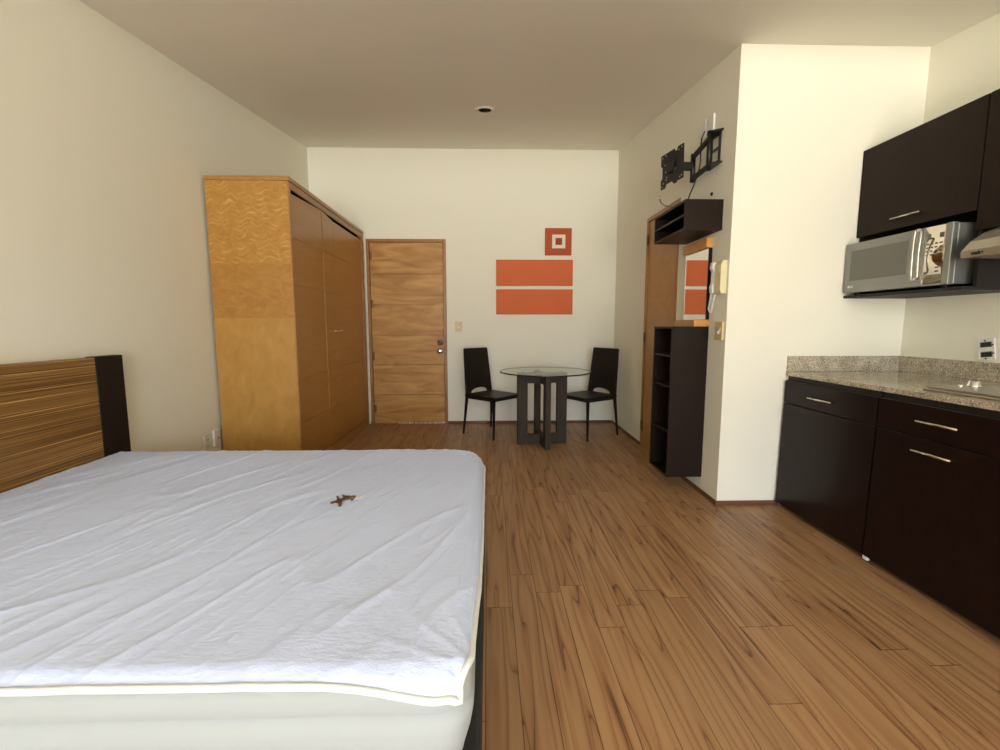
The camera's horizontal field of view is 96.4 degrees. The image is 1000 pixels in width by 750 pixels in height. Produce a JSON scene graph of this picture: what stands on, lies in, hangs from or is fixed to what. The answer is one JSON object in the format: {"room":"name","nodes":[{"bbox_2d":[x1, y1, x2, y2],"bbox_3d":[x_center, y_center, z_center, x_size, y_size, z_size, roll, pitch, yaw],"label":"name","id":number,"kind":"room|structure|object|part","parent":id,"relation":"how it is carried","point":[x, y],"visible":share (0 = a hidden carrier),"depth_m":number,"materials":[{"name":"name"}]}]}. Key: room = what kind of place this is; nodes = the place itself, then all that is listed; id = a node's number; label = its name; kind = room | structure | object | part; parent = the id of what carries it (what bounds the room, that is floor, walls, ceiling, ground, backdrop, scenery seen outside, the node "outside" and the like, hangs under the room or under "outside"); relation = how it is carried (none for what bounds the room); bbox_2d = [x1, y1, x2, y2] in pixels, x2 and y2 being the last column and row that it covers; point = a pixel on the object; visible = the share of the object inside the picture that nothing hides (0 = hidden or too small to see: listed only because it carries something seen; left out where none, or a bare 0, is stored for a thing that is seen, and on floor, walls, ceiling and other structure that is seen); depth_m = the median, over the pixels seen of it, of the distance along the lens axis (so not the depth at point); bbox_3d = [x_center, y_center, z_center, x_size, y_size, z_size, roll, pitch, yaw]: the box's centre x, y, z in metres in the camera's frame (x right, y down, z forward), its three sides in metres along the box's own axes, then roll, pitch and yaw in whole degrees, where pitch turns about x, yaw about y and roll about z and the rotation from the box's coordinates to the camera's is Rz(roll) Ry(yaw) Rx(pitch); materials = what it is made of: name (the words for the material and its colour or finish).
{"room":"studio apartment","nodes":[
{"label":"studio apartment","id":0,"kind":"room"},
{"bbox_2d":[0,0,308,451],"bbox_3d":[-2.041,-0.380,-0.239,0.120,3.131,10.716,0,6,-1],"label":"wall","id":1,"kind":"structure","parent":0,"point":[108,144],"depth_m":2.39,"materials":[{"name":"beige paint"}]},
{"bbox_2d":[203,434,211,450],"bbox_3d":[-2.061,0.478,3.150,0.010,0.115,0.072,0,6,-1],"label":"power outlet","id":2,"kind":"object","parent":1,"relation":"attached to","point":[207,438],"visible":0.85,"depth_m":3.14,"materials":[{"name":"white plastic"}]},
{"bbox_2d":[212,429,220,446],"bbox_3d":[-2.055,0.457,3.251,0.027,0.118,0.072,0,6,-1],"label":"outlet","id":3,"kind":"object","parent":1,"relation":"attached to","point":[216,433],"visible":1,"depth_m":3.24,"materials":[{"name":"white plastic"}]},
{"bbox_2d":[307,147,618,423],"bbox_3d":[-0.395,-1.000,5.188,3.697,3.151,0.120,0,6,-1],"label":"wall","id":4,"kind":"structure","parent":0,"point":[488,206],"depth_m":5.07,"materials":[{"name":"beige paint"}]},
{"bbox_2d":[365,239,447,423],"bbox_3d":[-1.065,-0.483,5.192,0.900,2.125,0.193,0,6,-1],"label":"door","id":5,"kind":"structure","parent":4,"relation":"in","point":[406,278],"depth_m":5.17,"materials":[{"name":"brown wood"}]},
{"bbox_3d":[-0.693,-0.275,5.168,0.072,0.072,0.079,0,6,-1],"label":"knob","id":6,"kind":"part","parent":5,"relation":"part of","materials":[{"name":"silver metal"}]},
{"bbox_2d":[455,322,461,331],"bbox_3d":[-0.480,-0.558,5.167,0.080,0.112,0.017,0,6,-1],"label":"light switch","id":7,"kind":"object","parent":4,"relation":"attached to","point":[458,325],"visible":1,"depth_m":5.17,"materials":[{"name":"beige plastic"}]},
{"bbox_2d":[448,420,610,423],"bbox_3d":[0.356,0.556,5.317,1.938,0.029,0.011,0,6,-1],"label":"baseboard","id":8,"kind":"structure","parent":4,"relation":"attached to","point":[532,421],"depth_m":5.31,"materials":[{"name":"brown wood"}]},
{"bbox_2d":[496,260,572,285],"bbox_3d":[0.394,-1.168,5.115,0.878,0.291,0.028,0,6,-1],"label":"wall panel","id":9,"kind":"object","parent":4,"relation":"attached to","point":[508,272],"visible":1,"depth_m":5.10,"materials":[{"name":"orange paint"}]},
{"bbox_2d":[496,289,572,314],"bbox_3d":[0.395,-0.841,5.152,0.880,0.285,0.028,0,6,-1],"label":"wall panel","id":10,"kind":"object","parent":4,"relation":"attached to","point":[508,301],"visible":1,"depth_m":5.14,"materials":[{"name":"orange paint"}]},
{"bbox_2d":[545,228,571,255],"bbox_3d":[0.662,-1.513,5.075,0.301,0.299,0.044,0,6,-1],"label":"wall panel","id":11,"kind":"object","parent":4,"relation":"attached to","point":[558,241],"visible":1,"depth_m":5.07,"materials":[{"name":"orange paint"}]},
{"bbox_2d":[79,0,999,149],"bbox_3d":[0.308,-1.753,-0.331,4.821,0.656,10.956,0,6,-1],"label":"ceiling","id":12,"kind":"structure","parent":0,"point":[555,74],"depth_m":2.68,"materials":[{"name":"white paint"}]},
{"bbox_2d":[475,106,494,112],"bbox_3d":[-0.124,-2.237,3.690,0.168,0.121,0.166,0,6,-1],"label":"recessed light","id":13,"kind":"object","parent":12,"relation":"in","point":[482,109],"visible":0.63,"depth_m":3.71,"materials":[{"name":"white plastic"}]},
{"bbox_2d":[340,422,999,749],"bbox_3d":[0.310,1.217,0.002,4.821,0.100,10.956,0,6,-1],"label":"floor","id":14,"kind":"structure","parent":0,"point":[626,608],"depth_m":1.73,"materials":[{"name":"laminate"}]},
{"bbox_2d":[0,355,130,492],"bbox_3d":[-1.987,0.488,1.557,0.050,1.006,1.708,0,6,-1],"label":"headboard","id":15,"kind":"object","parent":14,"relation":"on","point":[56,416],"visible":0.56,"depth_m":2.00,"materials":[{"name":"brown wood"}]},
{"bbox_3d":[-2.007,0.402,2.324,0.050,1.006,0.164,0,6,-1],"label":"post","id":16,"kind":"part","parent":15,"relation":"part of","materials":[{"name":"brown wood"}]},
{"bbox_2d":[204,175,368,450],"bbox_3d":[-1.772,-0.398,4.146,0.602,2.190,1.866,0,6,-1],"label":"wardrobe","id":17,"kind":"object","parent":14,"relation":"on","point":[287,269],"visible":0.99,"depth_m":3.28,"materials":[{"name":"brown wood"}]},
{"bbox_3d":[-1.767,-0.280,3.234,0.565,2.158,0.022,0,6,-1],"label":"panel","id":18,"kind":"part","parent":17,"relation":"part of","materials":[{"name":"brown wood"}]},
{"bbox_3d":[-1.497,-0.342,3.552,0.020,2.011,0.586,0,6,-1],"label":"door","id":19,"kind":"part","parent":17,"relation":"part of","materials":[{"name":"brown wood"}]},
{"bbox_3d":[-1.504,-0.383,4.154,0.014,2.158,1.862,0,6,-1],"label":"frame","id":20,"kind":"part","parent":17,"relation":"part of","materials":[{"name":"brown wood"}]},
{"bbox_3d":[-1.507,-0.391,3.983,0.021,2.012,0.278,0,6,-2],"label":"door","id":21,"kind":"part","parent":17,"relation":"part of","materials":[{"name":"brown wood"}]},
{"bbox_3d":[-1.524,-0.443,4.570,0.020,1.984,0.896,0,6,-1],"label":"door","id":22,"kind":"part","parent":17,"relation":"part of","materials":[{"name":"brown wood"}]},
{"bbox_2d":[462,513,484,749],"bbox_3d":[-1.002,0.855,1.620,1.885,0.262,1.480,0,6,-1],"label":"bed base","id":23,"kind":"object","parent":14,"relation":"on","point":[473,740],"visible":0.11,"depth_m":1.12,"materials":[{"name":"black"}]},
{"bbox_2d":[0,652,475,749],"bbox_3d":[-1.012,0.603,1.596,1.884,0.244,1.580,0,6,-1],"label":"mattress","id":24,"kind":"object","parent":23,"relation":"on","point":[232,720],"visible":0.2,"depth_m":0.83,"materials":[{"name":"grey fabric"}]},
{"bbox_2d":[0,449,485,706],"bbox_3d":[-0.995,0.566,1.591,1.882,0.200,1.598,0,6,-1],"label":"protector","id":25,"kind":"object","parent":24,"relation":"on","point":[223,571],"visible":1,"depth_m":1.16,"materials":[{"name":"white fabric"}]},
{"bbox_2d":[330,494,364,506],"bbox_3d":[-0.561,0.459,1.641,0.109,0.006,0.109,0,6,-1],"label":"charm","id":26,"kind":"object","parent":25,"relation":"on","point":[339,501],"visible":1,"depth_m":1.66,"materials":[{"name":"brown metal"}]},
{"bbox_2d":[463,347,516,440],"bbox_3d":[-0.091,0.173,4.775,0.498,0.912,0.443,6,9,42],"label":"dining chair","id":27,"kind":"object","parent":14,"relation":"on","point":[476,361],"visible":0.91,"depth_m":4.80,"materials":[{"name":"black"}]},
{"bbox_3d":[-0.367,0.427,4.783,0.051,0.405,0.044,6,9,42],"label":"leg","id":28,"kind":"part","parent":27,"relation":"part of","materials":[{"name":"black metal"}]},
{"bbox_3d":[-0.247,-0.049,4.891,0.080,0.497,0.396,6,9,42],"label":"backrest","id":29,"kind":"part","parent":27,"relation":"part of","materials":[{"name":"black"}]},
{"bbox_3d":[-0.071,0.213,4.761,0.444,0.030,0.430,6,9,42],"label":"seat","id":30,"kind":"part","parent":27,"relation":"part of","materials":[{"name":"black leather"}]},
{"bbox_3d":[-0.100,0.394,5.078,0.051,0.405,0.044,6,9,42],"label":"leg","id":31,"kind":"part","parent":27,"relation":"part of","materials":[{"name":"black metal"}]},
{"bbox_3d":[-0.079,0.235,4.770,0.400,0.018,0.400,6,9,42],"label":"seat frame","id":32,"kind":"part","parent":27,"relation":"part of","materials":[{"name":"black metal"}]},
{"bbox_3d":[-0.062,0.458,4.510,0.039,0.405,0.044,6,9,42],"label":"leg","id":33,"kind":"part","parent":27,"relation":"part of","materials":[{"name":"black metal"}]},
{"bbox_2d":[500,367,590,449],"bbox_3d":[0.433,0.317,4.335,0.870,0.722,0.870,0,6,-1],"label":"dining table","id":34,"kind":"object","parent":14,"relation":"on","point":[545,376],"visible":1,"depth_m":4.33,"materials":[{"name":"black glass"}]},
{"bbox_3d":[0.410,0.324,4.376,0.490,0.700,0.052,-1,6,-8],"label":"frame","id":35,"kind":"part","parent":34,"relation":"part of","materials":[{"name":"grey wood"}]},
{"bbox_3d":[0.410,0.324,4.376,0.052,0.700,0.486,-1,6,-8],"label":"frame","id":36,"kind":"part","parent":34,"relation":"part of","materials":[{"name":"grey wood"}]},
{"bbox_3d":[0.433,-0.035,4.296,0.870,0.012,0.870,0,6,-1],"label":"glass","id":37,"kind":"part","parent":34,"relation":"part of","materials":[{"name":"grey"}]},
{"bbox_2d":[567,347,618,441],"bbox_3d":[0.947,0.177,4.735,0.498,0.912,0.443,-4,8,-34],"label":"dining chair","id":38,"kind":"object","parent":14,"relation":"on","point":[604,364],"visible":0.94,"depth_m":4.73,"materials":[{"name":"black"}]},
{"bbox_3d":[0.878,0.461,4.477,0.039,0.405,0.044,-4,8,-34],"label":"leg","id":39,"kind":"part","parent":38,"relation":"part of","materials":[{"name":"black metal"}]},
{"bbox_3d":[0.932,0.238,4.732,0.400,0.018,0.400,-4,8,-34],"label":"seat frame","id":40,"kind":"part","parent":38,"relation":"part of","materials":[{"name":"black metal"}]},
{"bbox_3d":[0.924,0.216,4.724,0.444,0.030,0.430,-4,8,-34],"label":"seat","id":41,"kind":"part","parent":38,"relation":"part of","materials":[{"name":"black leather"}]},
{"bbox_3d":[1.119,-0.043,4.828,0.080,0.497,0.396,-4,8,-34],"label":"backrest","id":42,"kind":"part","parent":38,"relation":"part of","materials":[{"name":"black"}]},
{"bbox_3d":[1.217,0.435,4.706,0.051,0.405,0.044,-4,8,-34],"label":"leg","id":43,"kind":"part","parent":38,"relation":"part of","materials":[{"name":"black metal"}]},
{"bbox_2d":[775,376,883,552],"bbox_3d":[2.147,0.460,2.517,0.770,0.842,0.669,0,6,-1],"label":"base cabinet","id":44,"kind":"object","parent":14,"relation":"on","point":[828,432],"visible":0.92,"depth_m":2.43,"materials":[{"name":"black wood"}]},
{"bbox_3d":[1.777,0.141,2.478,0.031,0.010,0.180,0,6,-1],"label":"handle","id":45,"kind":"part","parent":44,"relation":"part of","materials":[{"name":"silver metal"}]},
{"bbox_3d":[1.803,0.137,2.472,0.020,0.137,0.666,0,6,-1],"label":"drawer","id":46,"kind":"part","parent":44,"relation":"part of","materials":[{"name":"paint"}]},
{"bbox_2d":[823,565,893,601],"bbox_3d":[1.641,0.938,2.035,0.067,0.001,0.305,-2,7,-17],"label":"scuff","id":47,"kind":"object","parent":14,"relation":"on","point":[829,566],"visible":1,"depth_m":2.08,"materials":[{"name":"brown wood"}]},
{"bbox_2d":[862,392,999,638],"bbox_3d":[2.165,0.534,1.849,0.770,0.842,0.661,0,6,-1],"label":"base cabinet","id":48,"kind":"object","parent":14,"relation":"on","point":[933,519],"visible":1,"depth_m":1.84,"materials":[{"name":"black wood"}]},
{"bbox_3d":[1.794,0.334,1.854,0.031,0.010,0.168,0,6,-1],"label":"handle","id":49,"kind":"part","parent":48,"relation":"part of","materials":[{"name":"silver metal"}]},
{"bbox_3d":[1.794,0.206,1.829,0.031,0.010,0.173,0,6,-1],"label":"handle","id":50,"kind":"part","parent":48,"relation":"part of","materials":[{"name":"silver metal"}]},
{"bbox_3d":[1.821,0.212,1.804,0.020,0.137,0.658,0,6,-1],"label":"drawer","id":51,"kind":"part","parent":48,"relation":"part of","materials":[{"name":"paint"}]},
{"bbox_3d":[2.182,0.607,1.206,0.770,0.842,0.625,0,6,-1],"label":"base cabinet","id":52,"kind":"object","parent":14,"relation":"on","visible":0},
{"bbox_2d":[786,356,999,410],"bbox_3d":[2.185,0.051,1.828,0.727,0.122,1.986,0,6,-1],"label":"countertop","id":53,"kind":"structure","parent":52,"relation":"on","point":[902,375],"depth_m":2.51,"materials":[{"name":"beige stone"}]},
{"bbox_2d":[923,380,999,400],"bbox_3d":[2.140,0.078,1.683,0.475,0.044,0.655,0,6,-1],"label":"cooktop","id":54,"kind":"object","parent":53,"relation":"in","point":[973,388],"visible":1,"depth_m":1.88,"materials":[{"name":"silver metal"}]},
{"bbox_3d":[2.075,0.040,1.957,0.050,0.028,0.050,0,6,-1],"label":"control knob","id":55,"kind":"part","parent":54,"relation":"part of","materials":[{"name":"silver metal"}]},
{"bbox_2d":[612,54,730,503],"bbox_3d":[1.422,-0.852,3.950,0.131,3.131,2.469,0,6,-1],"label":"wall","id":56,"kind":"structure","parent":0,"point":[640,169],"depth_m":3.97,"materials":[{"name":"beige paint"}]},
{"bbox_2d":[611,420,639,444],"bbox_3d":[1.344,0.608,4.843,0.011,0.029,0.993,0,6,-1],"label":"baseboard","id":57,"kind":"structure","parent":56,"relation":"attached to","point":[612,422],"depth_m":4.71,"materials":[{"name":"brown wood"}]},
{"bbox_2d":[640,197,680,450],"bbox_3d":[1.425,-0.338,3.880,0.132,2.125,0.710,0,6,-1],"label":"door","id":58,"kind":"structure","parent":56,"relation":"in","point":[661,274],"depth_m":4.02,"materials":[{"name":"brown wood"}]},
{"bbox_2d":[649,326,708,476],"bbox_3d":[1.267,0.173,3.200,0.245,1.035,0.328,0,6,-1],"label":"bookcase","id":59,"kind":"object","parent":56,"relation":"attached to","point":[679,352],"visible":1,"depth_m":3.06,"materials":[{"name":"brown laminate"}]},
{"bbox_3d":[1.263,0.156,3.354,0.245,1.035,0.016,0,6,-1],"label":"panel","id":60,"kind":"part","parent":59,"relation":"part of","materials":[{"name":"brown laminate"}]},
{"bbox_2d":[674,320,708,325],"bbox_3d":[1.338,-0.363,3.134,0.102,0.042,0.313,0,6,-1],"label":"ledge","id":61,"kind":"object","parent":59,"relation":"on","point":[677,322],"visible":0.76,"depth_m":3.01,"materials":[{"name":"brown wood"}]},
{"bbox_2d":[654,199,723,244],"bbox_3d":[1.269,-1.033,3.052,0.241,0.186,0.516,0,6,-1],"label":"wall shelf","id":62,"kind":"object","parent":56,"relation":"attached to","point":[688,221],"visible":1,"depth_m":2.83,"materials":[{"name":"brown laminate"}]},
{"bbox_3d":[1.263,-1.061,3.302,0.241,0.186,0.014,0,6,-1],"label":"panel","id":63,"kind":"part","parent":62,"relation":"part of","materials":[{"name":"brown laminate"}]},
{"bbox_3d":[1.276,-1.005,2.803,0.241,0.186,0.014,0,6,-1],"label":"panel","id":64,"kind":"part","parent":62,"relation":"part of","materials":[{"name":"brown laminate"}]},
{"bbox_2d":[661,128,723,189],"bbox_3d":[1.256,-1.420,2.964,0.431,0.276,0.139,5,8,40],"label":"bracket","id":65,"kind":"object","parent":56,"relation":"attached to","point":[673,164],"visible":0.99,"depth_m":2.96,"materials":[{"name":"black metal"}]},
{"bbox_3d":[1.164,-1.410,3.037,0.020,0.241,0.240,-2,7,-17],"label":"screen plate","id":66,"kind":"part","parent":65,"relation":"part of","materials":[{"name":"black metal"}]},
{"bbox_2d":[658,131,705,207],"bbox_3d":[1.324,-1.439,3.227,0.103,0.448,0.729,0,6,-1],"label":"loose cable","id":67,"kind":"object","parent":65,"relation":"hanging from","point":[704,131],"visible":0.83,"depth_m":2.94,"materials":[{"name":"black plastic"}]},
{"bbox_3d":[1.294,-1.386,2.999,0.032,0.180,0.032,0,6,-1],"label":"pivot post","id":68,"kind":"part","parent":65,"relation":"part of","materials":[{"name":"black metal"}]},
{"bbox_3d":[1.309,-1.323,2.926,0.026,0.050,0.162,-1,7,-11],"label":"swing arm","id":69,"kind":"part","parent":65,"relation":"part of","materials":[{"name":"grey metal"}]},
{"bbox_3d":[1.309,-1.476,2.909,0.026,0.078,0.162,-1,7,-11],"label":"swing arm","id":70,"kind":"part","parent":65,"relation":"part of","materials":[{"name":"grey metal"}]},
{"bbox_3d":[1.354,-1.346,2.870,0.070,0.010,0.148,0,6,-1],"label":"hinge plate","id":71,"kind":"part","parent":65,"relation":"part of","materials":[{"name":"black metal"}]},
{"bbox_3d":[1.386,-1.448,2.879,0.011,0.203,0.120,0,6,-1],"label":"wall plate","id":72,"kind":"part","parent":65,"relation":"part of","materials":[{"name":"black metal"}]},
{"bbox_3d":[1.354,-1.539,2.849,0.070,0.010,0.148,0,6,-1],"label":"hinge plate","id":73,"kind":"part","parent":65,"relation":"part of","materials":[{"name":"black metal"}]},
{"bbox_2d":[683,237,712,319],"bbox_3d":[1.369,-0.656,3.131,0.039,0.533,0.364,0,6,-1],"label":"wall mirror","id":74,"kind":"object","parent":56,"relation":"attached to","point":[698,254],"visible":1,"depth_m":3.09,"materials":[{"name":"orange mirror"}]},
{"bbox_3d":[1.369,-0.889,3.107,0.039,0.064,0.360,0,6,-1],"label":"rail","id":75,"kind":"part","parent":74,"relation":"part of","materials":[{"name":"brown wood"}]},
{"bbox_2d":[700,119,706,140],"bbox_3d":[1.383,-1.660,3.036,0.009,0.115,0.072,0,6,-1],"label":"power outlet","id":76,"kind":"object","parent":56,"relation":"attached to","point":[704,124],"visible":0.91,"depth_m":3.03,"materials":[{"name":"white plastic"}]},
{"bbox_2d":[708,113,714,130],"bbox_3d":[1.385,-1.636,2.928,0.012,0.120,0.075,0,6,-1],"label":"power outlet","id":77,"kind":"object","parent":56,"relation":"attached to","point":[711,120],"visible":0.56,"depth_m":2.92,"materials":[{"name":"white plastic"}]},
{"bbox_2d":[708,260,727,312],"bbox_3d":[1.371,-0.557,2.838,0.052,0.321,0.155,0,6,-1],"label":"phone","id":78,"kind":"object","parent":56,"relation":"attached to","point":[718,269],"visible":1,"depth_m":2.79,"materials":[{"name":"beige plastic"}]},
{"bbox_3d":[1.366,-0.466,2.890,0.029,0.129,0.070,-1,7,-13],"label":"coiled cord","id":79,"kind":"part","parent":78,"relation":"part of","materials":[{"name":"white plastic"}]},
{"bbox_2d":[707,44,930,503],"bbox_3d":[2.020,-0.562,2.816,1.244,2.805,0.120,0,6,-1],"label":"wall column","id":80,"kind":"structure","parent":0,"point":[802,120],"depth_m":2.71,"materials":[{"name":"beige paint"}]},
{"bbox_2d":[715,322,723,339],"bbox_3d":[1.387,-0.280,2.836,0.022,0.116,0.088,0,6,-1],"label":"light switch","id":81,"kind":"object","parent":80,"relation":"attached to","point":[719,326],"visible":1,"depth_m":2.82,"materials":[{"name":"brown plastic"}]},
{"bbox_2d":[715,500,777,504],"bbox_3d":[1.597,0.827,2.894,0.414,0.029,0.011,0,6,-1],"label":"baseboard","id":82,"kind":"structure","parent":80,"relation":"attached to","point":[738,502],"depth_m":2.89,"materials":[{"name":"brown wood"}]},
{"bbox_2d":[786,356,899,370],"bbox_3d":[2.150,-0.072,2.803,0.703,0.095,0.020,0,6,-1],"label":"backsplash","id":83,"kind":"structure","parent":80,"relation":"attached to","point":[794,363],"depth_m":2.79,"materials":[{"name":"beige stone"}]},
{"bbox_2d":[900,13,999,362],"bbox_3d":[2.691,-0.098,-1.326,0.120,2.805,8.247,0,6,-1],"label":"wall","id":84,"kind":"structure","parent":0,"point":[964,67],"depth_m":2.47,"materials":[{"name":"beige paint"}]},
{"bbox_2d":[843,93,999,298],"bbox_3d":[2.331,-0.866,2.378,0.399,0.868,0.696,0,6,-1],"label":"upper cabinet","id":85,"kind":"object","parent":84,"relation":"attached to","point":[929,174],"visible":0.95,"depth_m":2.28,"materials":[{"name":"black wood"}]},
{"bbox_3d":[2.164,-0.850,2.381,0.031,0.010,0.172,0,6,-1],"label":"handle","id":86,"kind":"part","parent":85,"relation":"part of","materials":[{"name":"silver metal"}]},
{"bbox_2d":[843,221,978,294],"bbox_3d":[2.289,-0.605,2.430,0.403,0.304,0.633,0,6,-1],"label":"microwave oven","id":87,"kind":"object","parent":85,"relation":"on","point":[930,257],"visible":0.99,"depth_m":2.29,"materials":[{"name":"silver metal"}]},
{"bbox_3d":[2.130,-0.619,2.491,0.029,0.291,0.500,0,6,-1],"label":"door","id":88,"kind":"part","parent":87,"relation":"part of","materials":[{"name":"silver metal"}]},
{"bbox_3d":[2.121,-0.604,2.277,0.006,0.254,0.068,0,6,-1],"label":"handle plate","id":89,"kind":"part","parent":87,"relation":"part of","materials":[{"name":"grey metal"}]},
{"bbox_3d":[2.107,-0.606,2.256,0.031,0.257,0.043,0,6,-1],"label":"handle","id":90,"kind":"part","parent":87,"relation":"part of","materials":[{"name":"grey metal"}]},
{"bbox_3d":[2.139,-0.446,2.209,0.028,0.011,0.097,0,6,-1],"label":"trim","id":91,"kind":"part","parent":87,"relation":"part of","materials":[{"name":"silver metal"}]},
{"bbox_3d":[2.138,-0.590,2.193,0.029,0.276,0.096,0,6,-1],"label":"control panel","id":92,"kind":"part","parent":87,"relation":"part of","materials":[{"name":"silver metal"}]},
{"bbox_3d":[2.140,-0.578,2.128,0.028,0.291,0.034,0,6,-1],"label":"trim","id":93,"kind":"part","parent":87,"relation":"part of","materials":[{"name":"silver metal"}]},
{"bbox_2d":[843,286,999,298],"bbox_3d":[2.332,-0.443,2.426,0.399,0.016,0.696,0,6,-1],"label":"niche shelf","id":94,"kind":"object","parent":85,"relation":"attached to","point":[960,290],"depth_m":2.32,"materials":[{"name":"black"}]},
{"bbox_3d":[2.190,-1.047,2.362,0.020,0.505,0.675,0,6,-1],"label":"door","id":95,"kind":"part","parent":85,"relation":"part of","materials":[{"name":"brown laminate"}]},
{"bbox_2d":[898,356,999,381],"bbox_3d":[2.538,0.036,1.836,0.020,0.095,1.986,0,6,-1],"label":"backsplash","id":96,"kind":"structure","parent":84,"relation":"attached to","point":[985,371],"depth_m":2.48,"materials":[{"name":"beige stone"}]},
{"bbox_2d":[976,338,995,360],"bbox_3d":[2.531,-0.132,2.329,0.010,0.122,0.100,0,6,-1],"label":"socket","id":97,"kind":"object","parent":84,"relation":"attached to","point":[986,348],"visible":1,"depth_m":2.33,"materials":[{"name":"white plastic"}]},
{"bbox_2d":[976,89,999,229],"bbox_3d":[2.358,-0.923,1.676,0.382,0.598,0.712,0,6,-1],"label":"upper cabinet","id":98,"kind":"object","parent":84,"relation":"attached to","point":[988,216],"visible":1,"depth_m":1.99,"materials":[{"name":"black wood"}]},
{"bbox_2d":[961,227,999,258],"bbox_3d":[2.304,-0.550,1.683,0.493,0.142,0.625,0,6,-1],"label":"range hood","id":99,"kind":"object","parent":98,"relation":"attached to","point":[986,245],"visible":1,"depth_m":1.92,"materials":[{"name":"grey metal"}]}
]}

